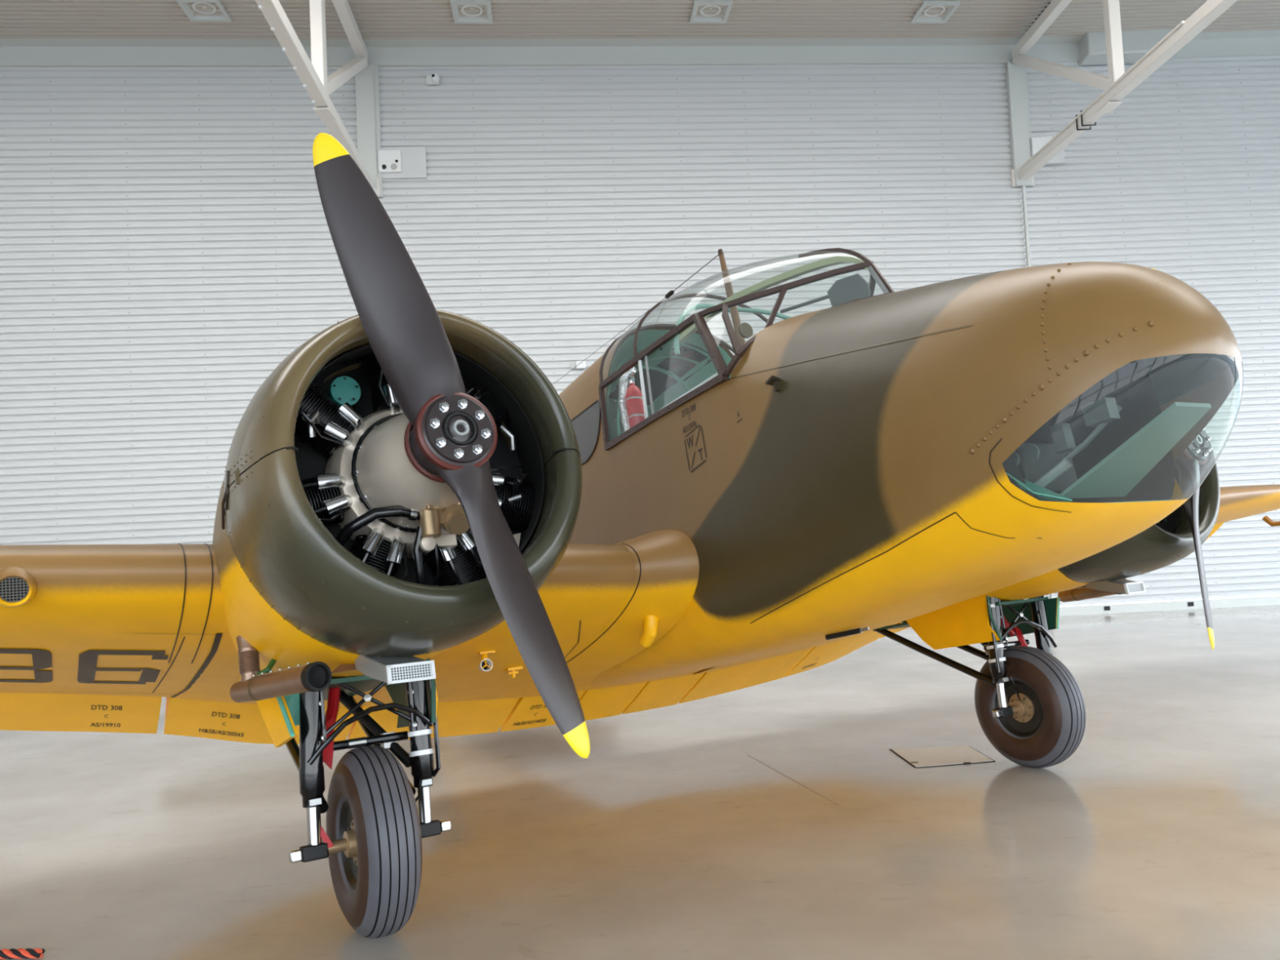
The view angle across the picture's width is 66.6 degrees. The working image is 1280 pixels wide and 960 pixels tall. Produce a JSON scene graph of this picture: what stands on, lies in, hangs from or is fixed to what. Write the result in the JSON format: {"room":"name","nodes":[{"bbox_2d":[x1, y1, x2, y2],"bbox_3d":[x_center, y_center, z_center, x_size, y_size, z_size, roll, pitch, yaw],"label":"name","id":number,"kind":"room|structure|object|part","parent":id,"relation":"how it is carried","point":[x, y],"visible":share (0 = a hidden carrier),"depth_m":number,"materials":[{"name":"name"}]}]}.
{"room":"aircraft hangar","nodes":[
{"label":"aircraft hangar","id":0,"kind":"room"},
{"bbox_2d":[0,64,1049,599],"bbox_3d":[-4.929,-2.067,15.677,23.453,9.430,0.163,-2,-3,-5],"label":"wall","id":1,"kind":"structure","parent":0,"point":[555,207],"depth_m":15.99,"materials":[{"name":"white metal"}]},
{"bbox_2d":[0,38,355,66],"bbox_3d":[-10.666,-6.698,15.314,12.359,0.310,0.350,-2,-3,-6],"label":"beam","id":2,"kind":"structure","parent":1,"relation":"attached to","point":[13,52],"depth_m":15.64,"materials":[{"name":"grey paint"}]},
{"bbox_2d":[255,0,380,198],"bbox_3d":[-3.969,-6.181,9.211,0.367,2.365,13.702,-2,-3,-4],"label":"roof truss","id":3,"kind":"object","parent":1,"relation":"attached to","point":[313,74],"visible":0.77,"depth_m":12.66,"materials":[{"name":"white metal"}]},
{"bbox_3d":[-4.179,-4.854,12.923,0.200,0.020,0.340,-3,-3,0],"label":"splice plate","id":4,"kind":"part","parent":3,"relation":"part of","materials":[{"name":"white paint"}]},
{"bbox_2d":[355,64,382,197],"bbox_3d":[-4.434,-5.706,15.928,0.370,2.190,0.100,-2,-3,-6],"label":"trim","id":5,"kind":"structure","parent":1,"relation":"attached to","point":[366,81],"depth_m":15.89,"materials":[{"name":"grey paint"}]},
{"bbox_2d":[377,146,426,178],"bbox_3d":[-3.881,-5.172,15.933,0.772,0.519,0.093,-2,-3,-5],"label":"wall speaker","id":6,"kind":"object","parent":1,"relation":"attached to","point":[393,162],"visible":1,"depth_m":15.89,"materials":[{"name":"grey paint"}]},
{"bbox_2d":[426,73,439,84],"bbox_3d":[-3.409,-6.606,16.030,0.232,0.144,0.175,-3,-3,0],"label":"security camera","id":7,"kind":"object","parent":1,"relation":"attached to","point":[433,79],"visible":1,"depth_m":16.06,"materials":[{"name":"white plastic"}]},
{"bbox_2d":[570,360,586,368],"bbox_3d":[-1.012,-1.888,16.001,0.249,0.120,0.102,-3,-3,0],"label":"junction box","id":8,"kind":"object","parent":1,"relation":"attached to","point":[583,365],"visible":1,"depth_m":15.96,"materials":[{"name":"white plastic"}]},
{"bbox_2d":[363,38,1018,66],"bbox_3d":[0.998,-7.189,16.407,11.094,0.310,0.350,-2,-3,-5],"label":"beam","id":9,"kind":"structure","parent":1,"relation":"attached to","point":[738,51],"depth_m":16.43,"materials":[{"name":"grey paint"}]},
{"bbox_2d":[0,604,1279,959],"bbox_3d":[0.835,1.783,1.604,35.500,0.001,31.400,-3,-3,0],"label":"floor","id":10,"kind":"structure","parent":0,"point":[1157,837],"depth_m":5.64,"materials":[{"name":"concrete"}]},
{"bbox_2d":[0,948,44,959],"bbox_3d":[-3.091,2.090,4.245,0.966,0.043,0.073,-3,-3,-3],"label":"barrier tape","id":11,"kind":"object","parent":10,"relation":"on","point":[5,953],"visible":1,"depth_m":4.25,"materials":[{"name":"orange"}]},
{"bbox_2d":[0,132,1279,938],"bbox_3d":[0.242,0.363,6.502,11.978,3.421,11.896,-3,-3,13],"label":"aeroplane","id":12,"kind":"object","parent":10,"relation":"on","point":[417,538],"visible":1,"depth_m":4.06,"materials":[{"name":"paint"}]},
{"bbox_3d":[-1.625,1.065,4.350,0.052,0.221,0.596,-1,-4,-34],"label":"wheel door","id":13,"kind":"part","parent":12,"relation":"part of","materials":[{"name":"yellow paint"}]},
{"bbox_3d":[-1.417,1.405,4.252,0.050,0.025,0.012,-1,-16,-31],"label":"data plate","id":14,"kind":"part","parent":12,"relation":"part of","materials":[{"name":"silver metal"}]},
{"bbox_3d":[-1.426,1.203,4.441,0.085,0.230,0.082,-1,-16,-31],"label":"lock plate","id":15,"kind":"part","parent":12,"relation":"part of","materials":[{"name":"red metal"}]},
{"bbox_3d":[-1.143,-0.159,3.833,0.060,0.196,0.074,38,-31,-15],"label":"cylinder seat","id":16,"kind":"part","parent":12,"relation":"part of","materials":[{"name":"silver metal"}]},
{"bbox_3d":[-1.328,1.183,4.745,0.644,0.368,0.062,-5,-4,38],"label":"radius rod","id":17,"kind":"part","parent":12,"relation":"part of","materials":[{"name":"black metal"}]},
{"bbox_3d":[-0.993,0.032,3.998,1.230,1.230,0.020,-1,-16,-31],"label":"baffle plate","id":18,"kind":"part","parent":12,"relation":"part of","materials":[{"name":"black metal"}]},
{"bbox_3d":[-0.895,-0.665,3.491,0.220,1.085,0.201,-21,-5,-34],"label":"blade","id":19,"kind":"part","parent":12,"relation":"part of","materials":[{"name":"grey paint"}]},
{"bbox_2d":[390,663,431,680],"bbox_3d":[-0.874,0.734,3.719,0.160,0.055,0.003,-1,-16,-31],"label":"grille","id":20,"kind":"object","parent":12,"relation":"attached to","point":[424,666],"depth_m":3.72,"materials":[{"name":"white metal"}]},
{"bbox_3d":[-0.874,0.734,3.718,0.184,0.070,0.016,-1,-16,-31],"label":"duct frame","id":21,"kind":"part","parent":12,"relation":"part of","materials":[{"name":"white plastic"}]},
{"bbox_3d":[-1.176,1.075,4.931,0.049,0.354,0.850,-1,-16,-31],"label":"wheel door","id":22,"kind":"part","parent":12,"relation":"part of","materials":[{"name":"green paint"}]},
{"bbox_3d":[-0.989,1.399,4.509,0.050,0.025,0.012,-1,-16,-31],"label":"data plate","id":23,"kind":"part","parent":12,"relation":"part of","materials":[{"name":"silver metal"}]},
{"bbox_3d":[-0.443,0.362,3.414,0.220,1.085,0.201,-21,-5,-34],"label":"blade","id":24,"kind":"part","parent":12,"relation":"part of","materials":[{"name":"grey paint"}]},
{"bbox_3d":[-0.218,-0.384,5.901,0.049,0.396,0.026,-1,-16,-31],"label":"post","id":25,"kind":"part","parent":12,"relation":"part of","materials":[{"name":"brown metal"}]},
{"bbox_2d":[624,370,644,428],"bbox_3d":[-0.022,-0.456,5.819,0.116,0.403,0.156,-1,-4,-31],"label":"fire extinguisher","id":26,"kind":"object","parent":12,"relation":"on","point":[633,397],"visible":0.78,"depth_m":5.78,"materials":[{"name":"red metal"}]},
{"bbox_3d":[0.018,-0.514,5.540,0.032,0.366,0.015,-1,-16,-31],"label":"sliding frame","id":27,"kind":"part","parent":12,"relation":"part of","materials":[{"name":"white plastic"}]},
{"bbox_3d":[0.034,-0.717,5.538,0.065,0.031,1.031,-1,-16,-31],"label":"rail","id":28,"kind":"part","parent":12,"relation":"part of","materials":[{"name":"brown metal"}]},
{"bbox_3d":[0.052,-0.533,5.482,0.028,0.366,0.011,-1,-16,-31],"label":"sliding frame","id":29,"kind":"part","parent":12,"relation":"part of","materials":[{"name":"silver metal"}]},
{"bbox_3d":[0.215,-0.681,6.943,0.431,0.272,0.021,-1,-16,-31],"label":"hatch frame","id":30,"kind":"part","parent":12,"relation":"part of","materials":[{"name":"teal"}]},
{"bbox_3d":[0.111,-0.353,5.331,0.039,0.065,1.247,-1,-16,-31],"label":"sill rail","id":31,"kind":"part","parent":12,"relation":"part of","materials":[{"name":"brown metal"}]},
{"bbox_3d":[0.255,-0.556,6.307,1.160,0.720,0.030,-1,-16,-31],"label":"cabin frame","id":32,"kind":"part","parent":12,"relation":"part of","materials":[{"name":"green"}]},
{"bbox_3d":[0.223,-0.440,5.183,0.018,0.018,0.750,-1,-16,-31],"label":"sliding frame","id":33,"kind":"part","parent":12,"relation":"part of","materials":[{"name":"white plastic"}]},
{"bbox_3d":[0.361,-0.686,4.968,0.044,0.398,0.339,-2,-3,-20],"label":"window post","id":34,"kind":"part","parent":12,"relation":"part of","materials":[{"name":"brown metal"}]},
{"bbox_3d":[0.456,-0.756,4.908,0.047,0.329,0.280,-2,-3,-7],"label":"window post","id":35,"kind":"part","parent":12,"relation":"part of","materials":[{"name":"brown metal"}]},
{"bbox_2d":[737,322,752,338],"bbox_3d":[0.582,-0.826,5.405,0.090,0.090,0.030,-1,-16,-31],"label":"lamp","id":36,"kind":"object","parent":12,"relation":"attached to","point":[745,330],"depth_m":5.39,"materials":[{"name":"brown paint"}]},
{"bbox_3d":[0.676,-0.847,4.874,0.193,0.273,0.031,0,-4,-39],"label":"windscreen post","id":37,"kind":"part","parent":12,"relation":"part of","materials":[{"name":"brown metal"}]},
{"bbox_3d":[0.715,-0.965,4.955,0.915,0.179,0.060,-4,-3,20],"label":"rail","id":38,"kind":"part","parent":12,"relation":"part of","materials":[{"name":"brown"}]},
{"bbox_3d":[0.818,-0.707,4.760,0.844,0.352,0.087,-3,-3,8],"label":"windscreen sill","id":39,"kind":"part","parent":12,"relation":"part of","materials":[{"name":"brown metal"}]},
{"bbox_3d":[1.020,0.771,4.880,0.194,0.067,0.027,-5,-4,37],"label":"retraction rod","id":40,"kind":"part","parent":12,"relation":"part of","materials":[{"name":"black metal"}]},
{"bbox_3d":[1.094,0.743,4.824,0.087,0.034,0.014,-5,-4,38],"label":"rod","id":41,"kind":"part","parent":12,"relation":"part of","materials":[{"name":"silver metal"}]},
{"bbox_3d":[1.222,-0.973,5.260,0.060,0.179,0.915,-3,-3,8],"label":"rail","id":42,"kind":"part","parent":12,"relation":"part of","materials":[{"name":"brown"}]},
{"bbox_3d":[1.174,-0.974,4.765,0.026,0.225,0.114,-1,-16,-31],"label":"post","id":43,"kind":"part","parent":12,"relation":"part of","materials":[{"name":"brown metal"}]},
{"bbox_3d":[1.183,-0.979,4.749,0.015,0.221,0.109,-1,-16,-31],"label":"post","id":44,"kind":"part","parent":12,"relation":"part of","materials":[{"name":"brown"}]},
{"bbox_3d":[2.177,1.026,6.942,0.049,0.354,0.850,-1,-16,-31],"label":"wheel door","id":45,"kind":"part","parent":12,"relation":"part of","materials":[{"name":"yellow paint"}]},
{"bbox_3d":[2.415,1.128,6.990,0.062,0.368,0.644,-2,-3,-10],"label":"radius rod","id":46,"kind":"part","parent":12,"relation":"part of","materials":[{"name":"black"}]},
{"bbox_3d":[2.468,1.349,6.582,0.050,0.025,0.012,-1,-16,-31],"label":"data plate","id":47,"kind":"part","parent":12,"relation":"part of","materials":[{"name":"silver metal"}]},
{"bbox_3d":[2.730,1.142,6.933,0.085,0.230,0.082,-1,-16,-31],"label":"lock plate","id":48,"kind":"part","parent":12,"relation":"part of","materials":[{"name":"red metal"}]},
{"bbox_3d":[2.816,1.012,7.138,0.014,0.232,0.640,-1,-16,-31],"label":"wheel door","id":49,"kind":"part","parent":12,"relation":"part of","materials":[{"name":"green paint"}]},
{"bbox_3d":[1.510,-0.009,3.605,0.171,0.136,0.042,-6,-4,43],"label":"handle","id":50,"kind":"part","parent":12,"relation":"part of","materials":[{"name":"green metal"}]},
{"bbox_3d":[1.635,-0.144,3.596,0.281,0.254,0.039,-4,-3,16],"label":"lever","id":51,"kind":"part","parent":12,"relation":"part of","materials":[{"name":"green"}]},
{"bbox_3d":[3.098,0.676,6.099,0.184,0.070,0.016,-1,-16,-31],"label":"duct frame","id":52,"kind":"part","parent":12,"relation":"part of","materials":[{"name":"white plastic"}]},
{"bbox_3d":[1.800,-0.103,3.548,0.400,0.235,0.410,-1,-16,-31],"label":"bomb aimer panel","id":53,"kind":"part","parent":12,"relation":"part of","materials":[{"name":"green"}]},
{"bbox_3d":[3.192,0.320,5.590,0.220,1.085,0.201,13,-23,-27],"label":"blade","id":54,"kind":"part","parent":12,"relation":"part of","materials":[{"name":"grey paint"}]},
{"bbox_2d":[747,755,839,805],"bbox_3d":[1.023,2.052,6.721,0.005,0.001,1.507,-2,-3,-16],"label":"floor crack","id":55,"kind":"structure","parent":10,"relation":"on","point":[748,755],"depth_m":6.60,"materials":[{"name":"grey concrete"}]},
{"bbox_2d":[889,745,995,768],"bbox_3d":[2.204,2.013,7.108,0.622,0.009,0.602,-3,-3,0],"label":"floor hatch","id":56,"kind":"object","parent":10,"relation":"on","point":[926,757],"visible":1,"depth_m":7.09,"materials":[{"name":"brown"}]},
{"bbox_2d":[0,0,1279,39],"bbox_3d":[1.262,-7.788,8.819,35.043,0.035,15.597,-2,-3,-5],"label":"ceiling","id":57,"kind":"structure","parent":0,"point":[375,20],"depth_m":15.53,"materials":[{"name":"beige paint"}]},
{"bbox_2d":[175,0,231,22],"bbox_3d":[-6.542,-7.096,14.623,0.600,0.120,0.600,-2,-3,-5],"label":"ceiling light","id":58,"kind":"object","parent":57,"relation":"attached to","point":[226,17],"visible":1,"depth_m":14.69,"materials":[{"name":"grey paint"}]},
{"bbox_2d":[449,0,493,23],"bbox_3d":[-2.595,-7.259,15.043,0.600,0.120,0.600,-2,-3,-5],"label":"ceiling light","id":59,"kind":"object","parent":57,"relation":"attached to","point":[470,19],"visible":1,"depth_m":15.06,"materials":[{"name":"grey paint"}]},
{"bbox_2d":[688,0,733,23],"bbox_3d":[1.111,-7.417,15.372,0.600,0.120,0.600,-2,-3,-5],"label":"ceiling light","id":60,"kind":"object","parent":57,"relation":"attached to","point":[694,19],"visible":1,"depth_m":15.38,"materials":[{"name":"grey paint"}]},
{"bbox_2d":[910,0,960,23],"bbox_3d":[4.748,-7.571,15.702,0.600,0.120,0.600,-2,-3,-5],"label":"ceiling light","id":61,"kind":"object","parent":57,"relation":"attached to","point":[954,5],"visible":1,"depth_m":15.71,"materials":[{"name":"grey paint"}]},
{"bbox_2d":[1021,55,1279,606],"bbox_3d":[12.306,-2.811,16.955,11.156,9.430,0.044,-3,-3,-2],"label":"wall","id":62,"kind":"structure","parent":0,"point":[1180,180],"depth_m":16.95,"materials":[{"name":"white metal"}]},
{"bbox_2d":[1004,61,1035,186],"bbox_3d":[6.605,-6.174,16.906,0.370,2.190,0.100,-2,-3,-5],"label":"trim","id":63,"kind":"structure","parent":62,"relation":"attached to","point":[1016,75],"depth_m":16.86,"materials":[{"name":"grey paint"}]},
{"bbox_2d":[1021,186,1054,598],"bbox_3d":[6.807,-1.489,16.668,0.050,7.200,0.070,-3,-3,0],"label":"trim","id":64,"kind":"structure","parent":62,"relation":"attached to","point":[1023,188],"depth_m":16.80,"materials":[{"name":"grey paint"}]},
{"bbox_2d":[1028,131,1065,164],"bbox_3d":[6.987,-5.749,16.847,0.720,0.550,0.114,-3,-3,0],"label":"wall speaker","id":65,"kind":"object","parent":62,"relation":"attached to","point":[1037,140],"visible":0.27,"depth_m":16.86,"materials":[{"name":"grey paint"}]},
{"bbox_2d":[1103,605,1110,610],"bbox_3d":[7.892,2.196,16.478,0.200,0.125,0.055,-3,-3,0],"label":"socket","id":66,"kind":"object","parent":62,"relation":"attached to","point":[1106,608],"visible":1,"depth_m":16.45,"materials":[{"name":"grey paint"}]},
{"bbox_2d":[1009,0,1237,187],"bbox_3d":[6.700,-6.632,10.188,0.362,2.365,13.650,-3,-3,-1],"label":"roof truss","id":67,"kind":"object","parent":62,"relation":"attached to","point":[1118,84],"visible":1,"depth_m":13.78,"materials":[{"name":"white metal"}]},
{"bbox_3d":[6.697,-5.314,13.902,0.200,0.020,0.340,-3,-3,0],"label":"splice plate","id":68,"kind":"part","parent":67,"relation":"part of","materials":[{"name":"white paint"}]},
{"bbox_2d":[1078,28,1173,65],"bbox_3d":[8.405,-7.500,16.860,1.500,0.420,0.420,-3,-3,0],"label":"trim","id":69,"kind":"structure","parent":62,"relation":"attached to","point":[1135,44],"depth_m":16.66,"materials":[{"name":"grey paint"}]},
{"bbox_2d":[1127,582,1143,592],"bbox_3d":[3.097,0.676,6.100,0.160,0.055,0.003,-1,-16,-31],"label":"grille","id":70,"kind":"object","parent":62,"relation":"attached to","point":[1140,587],"depth_m":6.10,"materials":[{"name":"white metal"}]},
{"bbox_2d":[1013,30,1279,62],"bbox_3d":[12.080,-7.676,17.081,11.156,0.310,0.350,-3,-3,-2],"label":"beam","id":71,"kind":"structure","parent":62,"relation":"attached to","point":[1265,42],"depth_m":17.06,"materials":[{"name":"grey paint"}]},
{"bbox_2d":[1058,595,1279,616],"bbox_3d":[12.533,1.974,16.650,11.156,0.150,0.070,-3,-3,-2],"label":"baseboard","id":72,"kind":"structure","parent":62,"relation":"attached to","point":[1267,600],"depth_m":16.50,"materials":[{"name":"grey paint"}]},
{"bbox_2d":[1187,601,1194,606],"bbox_3d":[9.331,2.131,16.526,0.200,0.125,0.055,-3,-3,0],"label":"socket","id":73,"kind":"object","parent":62,"relation":"attached to","point":[1190,603],"visible":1,"depth_m":16.50,"materials":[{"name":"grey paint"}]}
]}

